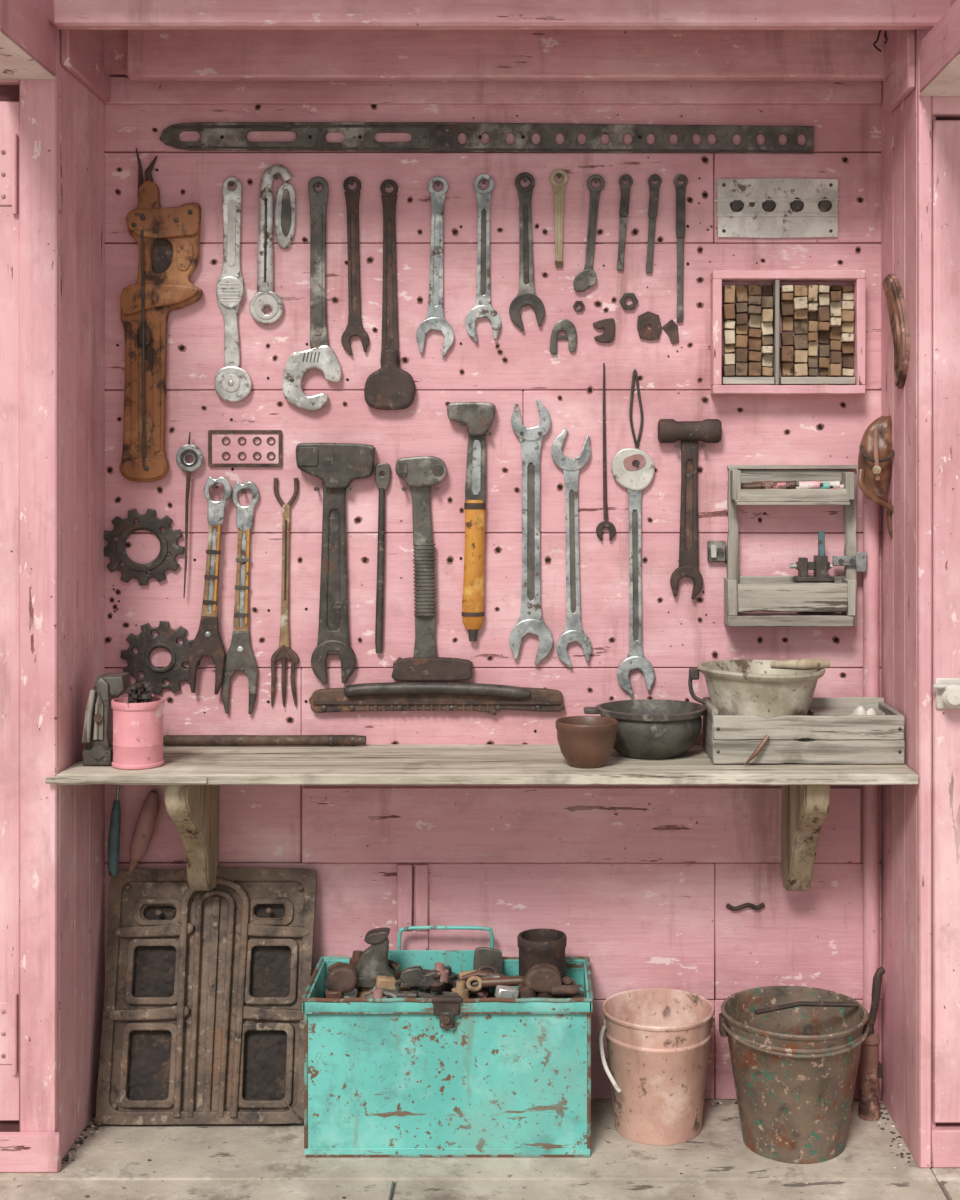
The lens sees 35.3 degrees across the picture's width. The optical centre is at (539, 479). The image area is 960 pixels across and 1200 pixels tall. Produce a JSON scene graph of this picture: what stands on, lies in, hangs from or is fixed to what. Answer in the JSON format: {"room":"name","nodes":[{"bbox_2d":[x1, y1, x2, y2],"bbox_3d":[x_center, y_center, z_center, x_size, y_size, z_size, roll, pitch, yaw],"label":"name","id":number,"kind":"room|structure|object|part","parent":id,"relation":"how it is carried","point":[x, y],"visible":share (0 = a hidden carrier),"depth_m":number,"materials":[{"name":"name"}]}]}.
{"room":"tool workshop","nodes":[
{"label":"tool workshop","id":0,"kind":"room"},
{"bbox_2d":[0,0,60,1172],"bbox_3d":[-1.881,0.190,3.413,1.612,2.720,0.085,0,0,0],"label":"wall","id":1,"kind":"structure","parent":0,"point":[31,1144],"depth_m":3.39,"materials":[{"name":"pink paint"}]},
{"bbox_2d":[0,101,19,1120],"bbox_3d":[-1.731,0.297,3.410,1.112,2.306,0.026,0,0,0],"label":"door","id":2,"kind":"structure","parent":1,"relation":"in","point":[9,110],"depth_m":3.41,"materials":[{"name":"pink paint"}]},
{"bbox_2d":[59,30,104,1160],"bbox_3d":[-1.110,0.190,3.592,0.045,2.720,0.353,0,0,0],"label":"wall","id":3,"kind":"structure","parent":0,"point":[81,111],"depth_m":3.56,"materials":[{"name":"pink paint"}]},
{"bbox_2d":[107,786,120,876],"bbox_3d":[-1.054,0.868,3.743,0.033,0.223,0.055,0,0,0],"label":"file","id":4,"kind":"object","parent":3,"relation":"hanging from","point":[114,829],"visible":1,"depth_m":3.72,"materials":[{"name":"blue metal"}]},
{"bbox_2d":[0,1098,959,1199],"bbox_3d":[0.000,1.595,0.820,8.000,0.090,6.100,0,0,0],"label":"floor","id":5,"kind":"structure","parent":0,"point":[192,1161],"depth_m":3.38,"materials":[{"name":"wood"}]},
{"bbox_2d":[95,867,316,1124],"bbox_3d":[-0.810,1.255,3.685,0.512,0.589,0.166,0,0,0],"label":"metal panel","id":6,"kind":"object","parent":5,"relation":"on","point":[203,1021],"visible":0.98,"depth_m":3.68,"materials":[{"name":"brown metal"}]},
{"bbox_2d":[301,926,593,1156],"bbox_3d":[-0.212,1.325,3.587,0.670,0.448,0.328,0,0,0],"label":"toolbox","id":7,"kind":"object","parent":5,"relation":"on","point":[436,1076],"visible":0.85,"depth_m":3.45,"materials":[{"name":"paint"}]},
{"bbox_2d":[325,927,579,997],"bbox_3d":[-0.212,1.172,3.597,0.612,0.197,0.252,0,0,0],"label":"pile","id":8,"kind":"object","parent":7,"relation":"in","point":[368,974],"visible":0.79,"depth_m":3.56,"materials":[{"name":"metal"}]},
{"bbox_2d":[517,928,566,997],"bbox_3d":[0.005,1.185,3.644,0.119,0.170,0.118,0,0,0],"label":"tin canister","id":9,"kind":"object","parent":7,"relation":"in","point":[542,945],"visible":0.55,"depth_m":3.61,"materials":[{"name":"brown metal"}]},
{"bbox_2d":[62,1100,910,1198],"bbox_3d":[-0.118,1.548,3.479,1.943,0.005,0.581,0,0,0],"label":"debris","id":10,"kind":"object","parent":5,"relation":"on","point":[69,1155],"visible":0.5,"depth_m":3.55,"materials":[{"name":"concrete"}]},
{"bbox_2d":[599,988,714,1144],"bbox_3d":[0.280,1.405,3.614,0.279,0.287,0.269,0,0,0],"label":"bucket","id":11,"kind":"object","parent":5,"relation":"on","point":[658,1039],"visible":1,"depth_m":3.52,"materials":[{"name":"paint"}]},
{"bbox_2d":[719,986,869,1163],"bbox_3d":[0.595,1.391,3.533,0.348,0.316,0.340,0,0,0],"label":"paint bucket","id":12,"kind":"object","parent":5,"relation":"on","point":[795,1050],"visible":1,"depth_m":3.43,"materials":[{"name":"grey metal"}]},
{"bbox_2d":[858,967,884,1120],"bbox_3d":[0.806,1.365,3.670,0.062,0.368,0.052,0,0,0],"label":"gun","id":13,"kind":"object","parent":5,"relation":"on","point":[871,1069],"visible":0.84,"depth_m":3.65,"materials":[{"name":"metal"}]},
{"bbox_2d":[105,74,880,1098],"bbox_3d":[-0.117,0.190,3.810,2.180,2.720,0.080,0,0,0],"label":"wall","id":14,"kind":"structure","parent":0,"point":[638,925],"depth_m":3.77,"materials":[{"name":"pink paint"}]},
{"bbox_2d":[128,791,158,870],"bbox_3d":[-0.983,0.869,3.740,0.075,0.198,0.050,0,0,-13],"label":"handle","id":15,"kind":"object","parent":14,"relation":"hanging from","point":[146,821],"visible":1,"depth_m":3.72,"materials":[{"name":"wood"}]},
{"bbox_2d":[104,509,184,584],"bbox_3d":[-0.992,0.167,3.761,0.209,0.192,0.016,0,0,0],"label":"gear","id":16,"kind":"object","parent":14,"relation":"attached to","point":[168,539],"visible":1,"depth_m":3.76,"materials":[{"name":"metal"}]},
{"bbox_2d":[120,621,199,694],"bbox_3d":[-0.947,0.444,3.761,0.199,0.183,0.016,0,0,0],"label":"gear","id":17,"kind":"object","parent":14,"relation":"attached to","point":[167,637],"visible":0.98,"depth_m":3.76,"materials":[{"name":"metal"}]},
{"bbox_2d":[176,432,202,597],"bbox_3d":[-0.872,0.087,3.756,0.067,0.413,0.028,0,0,0],"label":"skewer","id":18,"kind":"object","parent":14,"relation":"hanging from","point":[188,449],"visible":1,"depth_m":3.75,"materials":[{"name":"metal"}]},
{"bbox_2d":[208,430,281,466],"bbox_3d":[-0.736,-0.079,3.766,0.186,0.092,0.007,0,0,0],"label":"mounting plate","id":19,"kind":"object","parent":14,"relation":"attached to","point":[217,448],"visible":1,"depth_m":3.77,"materials":[{"name":"pink paint"}]},
{"bbox_2d":[271,478,298,706],"bbox_3d":[-0.636,0.281,3.761,0.069,0.572,0.017,0,0,0],"label":"fork","id":20,"kind":"object","parent":14,"relation":"attached to","point":[284,652],"visible":1,"depth_m":3.76,"materials":[{"name":"metal"}]},
{"bbox_2d":[375,463,390,652],"bbox_3d":[-0.392,0.194,3.760,0.040,0.474,0.019,0,0,0],"label":"chisel","id":21,"kind":"object","parent":14,"relation":"attached to","point":[382,482],"visible":1,"depth_m":3.75,"materials":[{"name":"metal"}]},
{"bbox_2d":[364,179,415,409],"bbox_3d":[-0.373,-0.462,3.754,0.127,0.576,0.030,0,0,0],"label":"iron tamper","id":22,"kind":"object","parent":14,"relation":"attached to","point":[390,387],"visible":1,"depth_m":3.76,"materials":[{"name":"metal"}]},
{"bbox_2d":[397,864,427,949],"bbox_3d":[-0.318,1.253,3.764,0.078,0.587,0.012,0,0,0],"label":"trim","id":23,"kind":"structure","parent":14,"relation":"attached to","point":[410,939],"depth_m":3.76,"materials":[{"name":"pink paint"}]},
{"bbox_2d":[45,744,918,890],"bbox_3d":[-0.129,0.834,3.571,1.958,0.350,0.397,0,0,0],"label":"wooden wall shelf","id":24,"kind":"object","parent":14,"relation":"attached to","point":[192,776],"visible":0.94,"depth_m":3.48,"materials":[{"name":"grey wood"}]},
{"bbox_2d":[82,672,130,764],"bbox_3d":[-1.013,0.557,3.538,0.090,0.203,0.144,0,0,0],"label":"clamp","id":25,"kind":"object","parent":24,"relation":"on","point":[97,738],"visible":0.95,"depth_m":3.50,"materials":[{"name":"metal"}]},
{"bbox_2d":[111,696,164,769],"bbox_3d":[-0.929,0.583,3.485,0.120,0.152,0.120,0,0,0],"label":"tin can","id":26,"kind":"object","parent":24,"relation":"on","point":[137,727],"visible":0.94,"depth_m":3.44,"materials":[{"name":"pink metal"}]},
{"bbox_2d":[125,682,153,702],"bbox_3d":[-0.920,0.548,3.491,0.064,0.155,0.058,0,0,23],"label":"bolts","id":27,"kind":"object","parent":26,"relation":"in","point":[137,695],"visible":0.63,"depth_m":3.48,"materials":[{"name":"metal"}]},
{"bbox_2d":[163,735,365,745],"bbox_3d":[-0.683,0.645,3.738,0.503,0.028,0.028,0,0,0],"label":"rod","id":28,"kind":"object","parent":24,"relation":"on","point":[168,740],"visible":0.94,"depth_m":3.73,"materials":[{"name":"metal"}]},
{"bbox_2d":[555,716,617,767],"bbox_3d":[0.108,0.607,3.485,0.144,0.104,0.143,0,0,0],"label":"terracotta bowl","id":29,"kind":"object","parent":24,"relation":"on","point":[584,741],"visible":1,"depth_m":3.44,"materials":[{"name":"brown ceramic"}]},
{"bbox_2d":[584,699,705,759],"bbox_3d":[0.267,0.602,3.631,0.262,0.115,0.264,0,0,45],"label":"pot","id":30,"kind":"object","parent":24,"relation":"on","point":[651,729],"visible":0.94,"depth_m":3.54,"materials":[{"name":"grey metal"}]},
{"bbox_2d":[744,735,769,764],"bbox_3d":[0.501,0.623,3.474,0.061,0.070,0.015,0,0,-11],"label":"chisel","id":31,"kind":"object","parent":24,"relation":"on","point":[756,752],"visible":1,"depth_m":3.47,"materials":[{"name":"brown wood"}]},
{"bbox_2d":[703,697,904,763],"bbox_3d":[0.623,0.596,3.604,0.446,0.126,0.229,0,0,0],"label":"wooden crate","id":32,"kind":"object","parent":24,"relation":"on","point":[878,738],"visible":0.91,"depth_m":3.49,"materials":[{"name":"grey wood"}]},
{"bbox_2d":[688,659,829,740],"bbox_3d":[0.528,0.537,3.605,0.300,0.226,0.302,0,0,45],"label":"basin","id":33,"kind":"object","parent":32,"relation":"in","point":[767,689],"visible":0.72,"depth_m":3.51,"materials":[{"name":"metal"}]},
{"bbox_2d":[843,706,875,739],"bbox_3d":[0.762,0.590,3.565,0.104,0.116,0.085,0,0,0],"label":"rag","id":34,"kind":"object","parent":32,"relation":"in","point":[859,710],"visible":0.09,"depth_m":3.56,"materials":[{"name":"white fabric"}]},
{"bbox_2d":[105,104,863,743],"bbox_3d":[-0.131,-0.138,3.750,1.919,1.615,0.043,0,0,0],"label":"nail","id":35,"kind":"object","parent":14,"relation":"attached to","point":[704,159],"visible":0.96,"depth_m":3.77,"materials":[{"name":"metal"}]},
{"bbox_2d":[120,148,202,481],"bbox_3d":[-0.943,-0.412,3.747,0.204,0.834,0.046,0,0,0],"label":"holster","id":36,"kind":"object","parent":35,"relation":"hanging from","point":[168,239],"visible":1,"depth_m":3.74,"materials":[{"name":"brown leather"}]},
{"bbox_2d":[188,476,231,694],"bbox_3d":[-0.820,0.261,3.745,0.106,0.543,0.019,0,0,0],"label":"fork-end spanner","id":37,"kind":"object","parent":35,"relation":"hanging from","point":[207,641],"visible":1,"depth_m":3.74,"materials":[{"name":"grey metal"}]},
{"bbox_2d":[214,176,251,401],"bbox_3d":[-0.765,-0.476,3.757,0.092,0.563,0.025,0,0,0],"label":"wrench","id":38,"kind":"object","parent":35,"relation":"hanging from","point":[232,383],"visible":1,"depth_m":3.76,"materials":[{"name":"metal"}]},
{"bbox_2d":[222,481,259,713],"bbox_3d":[-0.746,0.293,3.760,0.093,0.581,0.019,0,0,0],"label":"fork-end spanner","id":39,"kind":"object","parent":35,"relation":"hanging from","point":[240,656],"visible":1,"depth_m":3.75,"materials":[{"name":"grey metal"}]},
{"bbox_2d":[249,164,295,323],"bbox_3d":[-0.666,-0.588,3.759,0.116,0.399,0.021,0,0,0],"label":"wrench","id":40,"kind":"object","parent":35,"relation":"hanging from","point":[285,200],"visible":1,"depth_m":3.75,"materials":[{"name":"metal"}]},
{"bbox_2d":[282,176,341,410],"bbox_3d":[-0.568,-0.464,3.757,0.147,0.586,0.024,0,0,0],"label":"wrench","id":41,"kind":"object","parent":35,"relation":"hanging from","point":[321,356],"visible":1,"depth_m":3.75,"materials":[{"name":"metal"}]},
{"bbox_2d":[296,443,375,684],"bbox_3d":[-0.508,0.209,3.748,0.196,0.602,0.042,0,0,0],"label":"wrench","id":42,"kind":"object","parent":35,"relation":"hanging from","point":[337,465],"visible":1,"depth_m":3.75,"materials":[{"name":"metal"}]},
{"bbox_2d":[341,176,368,355],"bbox_3d":[-0.461,-0.534,3.763,0.070,0.447,0.013,0,0,0],"label":"wrench","id":43,"kind":"object","parent":35,"relation":"hanging from","point":[354,327],"visible":1,"depth_m":3.76,"materials":[{"name":"metal"}]},
{"bbox_2d":[392,456,472,680],"bbox_3d":[-0.268,0.219,3.749,0.201,0.559,0.040,0,0,0],"label":"hammer","id":44,"kind":"object","parent":35,"relation":"hanging from","point":[419,473],"visible":1,"depth_m":3.74,"materials":[{"name":"metal"}]},
{"bbox_2d":[416,176,453,356],"bbox_3d":[-0.262,-0.532,3.763,0.094,0.450,0.013,0,0,0],"label":"wrench","id":45,"kind":"object","parent":35,"relation":"hanging from","point":[435,319],"visible":1,"depth_m":3.76,"materials":[{"name":"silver metal"}]},
{"bbox_2d":[310,682,564,714],"bbox_3d":[-0.255,0.544,3.747,0.634,0.086,0.044,0,0,0],"label":"saw","id":46,"kind":"object","parent":35,"relation":"hanging from","point":[385,696],"visible":1,"depth_m":3.75,"materials":[{"name":"metal"}]},
{"bbox_2d":[447,402,495,640],"bbox_3d":[-0.171,0.104,3.752,0.121,0.595,0.035,0,0,0],"label":"hammer","id":47,"kind":"object","parent":35,"relation":"hanging from","point":[478,417],"visible":1,"depth_m":3.74,"materials":[{"name":"wood"}]},
{"bbox_2d":[465,174,500,342],"bbox_3d":[-0.142,-0.553,3.763,0.090,0.421,0.013,0,0,0],"label":"wrench","id":48,"kind":"object","parent":35,"relation":"hanging from","point":[483,308],"visible":1,"depth_m":3.76,"materials":[{"name":"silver metal"}]},
{"bbox_2d":[509,172,544,330],"bbox_3d":[-0.032,-0.569,3.763,0.090,0.396,0.013,0,0,0],"label":"wrench","id":49,"kind":"object","parent":35,"relation":"hanging from","point":[526,295],"visible":1,"depth_m":3.76,"materials":[{"name":"metal"}]},
{"bbox_2d":[550,169,567,266],"bbox_3d":[0.047,-0.653,3.764,0.045,0.244,0.010,0,0,0],"label":"wrench","id":50,"kind":"object","parent":35,"relation":"hanging from","point":[558,188],"visible":1,"depth_m":3.76,"materials":[{"name":"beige metal"}]},
{"bbox_2d":[617,174,632,270],"bbox_3d":[0.212,-0.643,3.763,0.040,0.240,0.012,0,0,0],"label":"drift punch","id":51,"kind":"object","parent":35,"relation":"hanging from","point":[625,189],"visible":1,"depth_m":3.76,"materials":[{"name":"metal"}]},
{"bbox_2d":[611,369,654,695],"bbox_3d":[0.232,0.130,3.760,0.108,0.816,0.018,0,0,0],"label":"wrench","id":52,"kind":"object","parent":35,"relation":"hanging from","point":[635,479],"visible":1,"depth_m":3.76,"materials":[{"name":"metal"}]},
{"bbox_2d":[646,174,661,273],"bbox_3d":[0.284,-0.639,3.763,0.040,0.247,0.012,0,0,0],"label":"drift punch","id":53,"kind":"object","parent":35,"relation":"hanging from","point":[654,189],"visible":1,"depth_m":3.76,"materials":[{"name":"metal"}]},
{"bbox_2d":[674,174,687,321],"bbox_3d":[0.351,-0.578,3.763,0.035,0.369,0.012,0,0,0],"label":"drift punch","id":54,"kind":"object","parent":35,"relation":"hanging from","point":[680,189],"visible":1,"depth_m":3.76,"materials":[{"name":"metal"}]},
{"bbox_2d":[658,419,721,599],"bbox_3d":[0.372,0.073,3.748,0.157,0.450,0.042,0,0,0],"label":"hammer","id":55,"kind":"object","parent":35,"relation":"hanging from","point":[689,433],"visible":1,"depth_m":3.75,"materials":[{"name":"metal"}]},
{"bbox_2d":[160,122,813,153],"bbox_3d":[-0.133,-0.854,3.761,1.633,0.077,0.016,0,0,0],"label":"bar","id":56,"kind":"object","parent":14,"relation":"attached to","point":[214,136],"visible":1,"depth_m":3.76,"materials":[{"name":"metal"}]},
{"bbox_2d":[104,76,881,104],"bbox_3d":[-0.117,-0.972,3.761,1.938,0.068,0.018,0,0,0],"label":"wall plank","id":57,"kind":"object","parent":14,"relation":"attached to","point":[123,90],"depth_m":3.75,"materials":[{"name":"pink paint"}]},
{"bbox_2d":[509,399,552,664],"bbox_3d":[-0.022,0.130,3.761,0.109,0.663,0.017,0,0,0],"label":"wrench","id":58,"kind":"object","parent":14,"relation":"attached to","point":[531,621],"visible":1,"depth_m":3.76,"materials":[{"name":"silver metal"}]},
{"bbox_2d":[550,319,576,354],"bbox_3d":[0.058,-0.357,3.765,0.068,0.089,0.009,0,0,0],"label":"horseshoe","id":59,"kind":"object","parent":14,"relation":"attached to","point":[565,325],"visible":1,"depth_m":3.76,"materials":[{"name":"metal"}]},
{"bbox_2d":[551,428,591,667],"bbox_3d":[0.078,0.170,3.762,0.102,0.599,0.015,0,0,0],"label":"wrench","id":60,"kind":"object","parent":14,"relation":"attached to","point":[573,631],"visible":1,"depth_m":3.76,"materials":[{"name":"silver metal"}]},
{"bbox_2d":[573,301,584,310],"bbox_3d":[0.097,-0.434,3.765,0.030,0.026,0.008,0,0,0],"label":"nut","id":61,"kind":"object","parent":14,"relation":"attached to","point":[576,302],"visible":1,"depth_m":3.76,"materials":[{"name":"grey metal"}]},
{"bbox_2d":[302,787,860,862],"bbox_3d":[0.103,0.861,3.763,1.392,0.188,0.015,0,0,0],"label":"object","id":62,"kind":"structure","parent":14,"relation":"attached to","point":[340,824],"depth_m":3.76,"materials":[{"name":"pink paint"}]},
{"bbox_2d":[573,174,604,291],"bbox_3d":[0.122,-0.616,3.762,0.079,0.293,0.014,0,0,0],"label":"wrench","id":63,"kind":"object","parent":14,"relation":"attached to","point":[587,278],"visible":1,"depth_m":3.76,"materials":[{"name":"metal"}]},
{"bbox_2d":[593,318,614,342],"bbox_3d":[0.160,-0.373,3.764,0.056,0.062,0.010,0,0,0],"label":"clip","id":64,"kind":"object","parent":14,"relation":"attached to","point":[608,335],"visible":1,"depth_m":3.76,"materials":[{"name":"brown metal"}]},
{"bbox_2d":[596,363,615,540],"bbox_3d":[0.165,-0.070,3.763,0.050,0.444,0.012,0,0,0],"label":"wrench","id":65,"kind":"object","parent":14,"relation":"hanging from","point":[605,524],"visible":1,"depth_m":3.76,"materials":[{"name":"metal"}]},
{"bbox_2d":[619,293,637,309],"bbox_3d":[0.222,-0.446,3.764,0.047,0.041,0.010,0,0,0],"label":"nut","id":66,"kind":"object","parent":14,"relation":"attached to","point":[632,296],"visible":1,"depth_m":3.76,"materials":[{"name":"metal"}]},
{"bbox_2d":[637,311,661,339],"bbox_3d":[0.273,-0.385,3.765,0.062,0.072,0.008,0,0,0],"label":"rusty washer plate","id":67,"kind":"object","parent":14,"relation":"attached to","point":[647,318],"visible":1,"depth_m":3.76,"materials":[{"name":"brown metal"}]},
{"bbox_3d":[0.273,-0.385,3.765,0.062,0.072,0.008,0,0,0],"label":"washer plate","id":68,"kind":"part","parent":67,"relation":"part of","materials":[{"name":"brown metal"}]},
{"bbox_2d":[662,319,678,343],"bbox_3d":[0.326,-0.371,3.767,0.042,0.062,0.005,0,0,0],"label":"scrap","id":69,"kind":"object","parent":14,"relation":"attached to","point":[671,328],"depth_m":3.76,"materials":[{"name":"metal"}]},
{"bbox_2d":[707,541,725,561],"bbox_3d":[0.440,0.178,3.754,0.045,0.052,0.030,0,0,0],"label":"clamp","id":70,"kind":"object","parent":14,"relation":"attached to","point":[716,550],"visible":1,"depth_m":3.75,"materials":[{"name":"metal"}]},
{"bbox_2d":[726,902,764,910],"bbox_3d":[0.513,1.065,3.763,0.099,0.022,0.011,0,0,0],"label":"scrap","id":71,"kind":"object","parent":14,"relation":"attached to","point":[737,908],"visible":1,"depth_m":3.76,"materials":[{"name":"metal"}]},
{"bbox_2d":[714,178,840,237],"bbox_3d":[0.593,-0.679,3.764,0.323,0.150,0.012,0,0,0],"label":"metal plate","id":72,"kind":"object","parent":14,"relation":"attached to","point":[756,207],"visible":1,"depth_m":3.76,"materials":[{"name":"metal"}]},
{"bbox_2d":[710,270,865,395],"bbox_3d":[0.614,-0.364,3.740,0.376,0.307,0.061,0,0,0],"label":"cubby","id":73,"kind":"object","parent":14,"relation":"attached to","point":[719,279],"visible":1,"depth_m":3.71,"materials":[{"name":"paint"}]},
{"bbox_2d":[722,285,854,384],"bbox_3d":[0.616,-0.361,3.738,0.330,0.249,0.050,0,0,0],"label":"wood","id":74,"kind":"object","parent":73,"relation":"in","point":[812,298],"visible":1,"depth_m":3.73,"materials":[{"name":"brown wood"}]},
{"bbox_2d":[724,465,856,626],"bbox_3d":[0.624,0.164,3.725,0.329,0.402,0.091,0,0,0],"label":"wall rack","id":75,"kind":"object","parent":14,"relation":"attached to","point":[741,593],"visible":1,"depth_m":3.69,"materials":[{"name":"grey wood"}]},
{"bbox_2d":[741,481,843,489],"bbox_3d":[0.631,0.027,3.728,0.274,0.051,0.056,0,0,0],"label":"tubes","id":76,"kind":"object","parent":75,"relation":"in","point":[834,485],"visible":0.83,"depth_m":3.71,"materials":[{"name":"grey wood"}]},
{"bbox_2d":[790,531,833,612],"bbox_3d":[0.671,0.227,3.725,0.108,0.202,0.050,0,0,0],"label":"bench vise","id":77,"kind":"object","parent":75,"relation":"in","point":[820,565],"visible":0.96,"depth_m":3.71,"materials":[{"name":"metal"}]},
{"bbox_2d":[832,552,867,571],"bbox_3d":[0.768,0.202,3.730,0.087,0.049,0.020,0,0,0],"label":"hasp latch","id":78,"kind":"object","parent":75,"relation":"attached to","point":[860,560],"visible":1,"depth_m":3.72,"materials":[{"name":"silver metal"}]},
{"bbox_2d":[863,493,879,1103],"bbox_3d":[0.823,0.791,3.749,0.042,1.517,0.042,0,0,0],"label":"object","id":79,"kind":"object","parent":14,"relation":"attached to","point":[870,508],"visible":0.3,"depth_m":3.73,"materials":[{"name":"pink paint"}]},
{"bbox_2d":[881,30,935,1162],"bbox_3d":[0.875,0.190,3.592,0.045,2.720,0.353,0,0,0],"label":"wall","id":80,"kind":"structure","parent":0,"point":[898,127],"depth_m":3.58,"materials":[{"name":"pink paint"}]},
{"bbox_2d":[857,416,893,537],"bbox_3d":[0.820,-0.002,3.652,0.118,0.308,0.087,0,0,-17],"label":"tool pouch","id":81,"kind":"object","parent":80,"relation":"attached to","point":[875,455],"visible":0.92,"depth_m":3.64,"materials":[{"name":"brown leather"}]},
{"bbox_2d":[882,274,909,388],"bbox_3d":[0.841,-0.356,3.580,0.022,0.282,0.220,0,0,0],"label":"sheath","id":82,"kind":"object","parent":80,"relation":"attached to","point":[899,322],"visible":1,"depth_m":3.52,"materials":[{"name":"brown leather"}]},
{"bbox_2d":[917,0,959,1167],"bbox_3d":[1.653,0.190,3.424,1.600,2.720,0.062,0,0,0],"label":"wall","id":83,"kind":"structure","parent":0,"point":[938,1146],"depth_m":3.39,"materials":[{"name":"pink paint"}]},
{"bbox_2d":[932,120,959,1122],"bbox_3d":[1.466,0.319,3.381,1.172,2.261,0.084,0,0,0],"label":"door","id":84,"kind":"structure","parent":83,"relation":"in","point":[945,133],"depth_m":3.40,"materials":[{"name":"pink paint"}]},
{"bbox_3d":[-0.117,-1.185,3.510,5.140,0.030,0.718,0,0,0],"label":"ceiling","id":85,"kind":"structure","parent":0,"visible":0},
{"bbox_2d":[0,0,109,101],"bbox_3d":[-1.143,-1.035,3.236,0.150,0.268,1.031,0,0,0],"label":"beam","id":86,"kind":"structure","parent":85,"relation":"attached to","point":[27,36],"depth_m":3.32,"materials":[{"name":"pink paint"}]},
{"bbox_2d":[104,29,884,80],"bbox_3d":[-0.117,-1.072,3.689,1.939,0.196,0.081,0,0,0],"label":"plank","id":87,"kind":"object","parent":85,"relation":"attached to","point":[162,54],"depth_m":3.65,"materials":[{"name":"pink paint"}]},
{"bbox_2d":[873,29,887,51],"bbox_3d":[0.841,-1.066,3.616,0.069,0.075,0.052,0,0,-33],"label":"wire","id":88,"kind":"object","parent":87,"relation":"hanging from","point":[876,41],"visible":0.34,"depth_m":3.62,"materials":[{"name":"metal"}]},
{"bbox_2d":[53,0,950,29],"bbox_3d":[-0.084,-1.087,3.350,1.987,0.166,0.042,0,0,0],"label":"beam","id":89,"kind":"structure","parent":85,"relation":"attached to","point":[67,14],"depth_m":3.33,"materials":[{"name":"pink paint"}]},
{"bbox_2d":[885,0,959,112],"bbox_3d":[0.907,-1.016,3.184,0.150,0.306,0.928,0,0,0],"label":"beam","id":90,"kind":"structure","parent":85,"relation":"attached to","point":[940,48],"depth_m":3.34,"materials":[{"name":"pink paint"}]}
]}

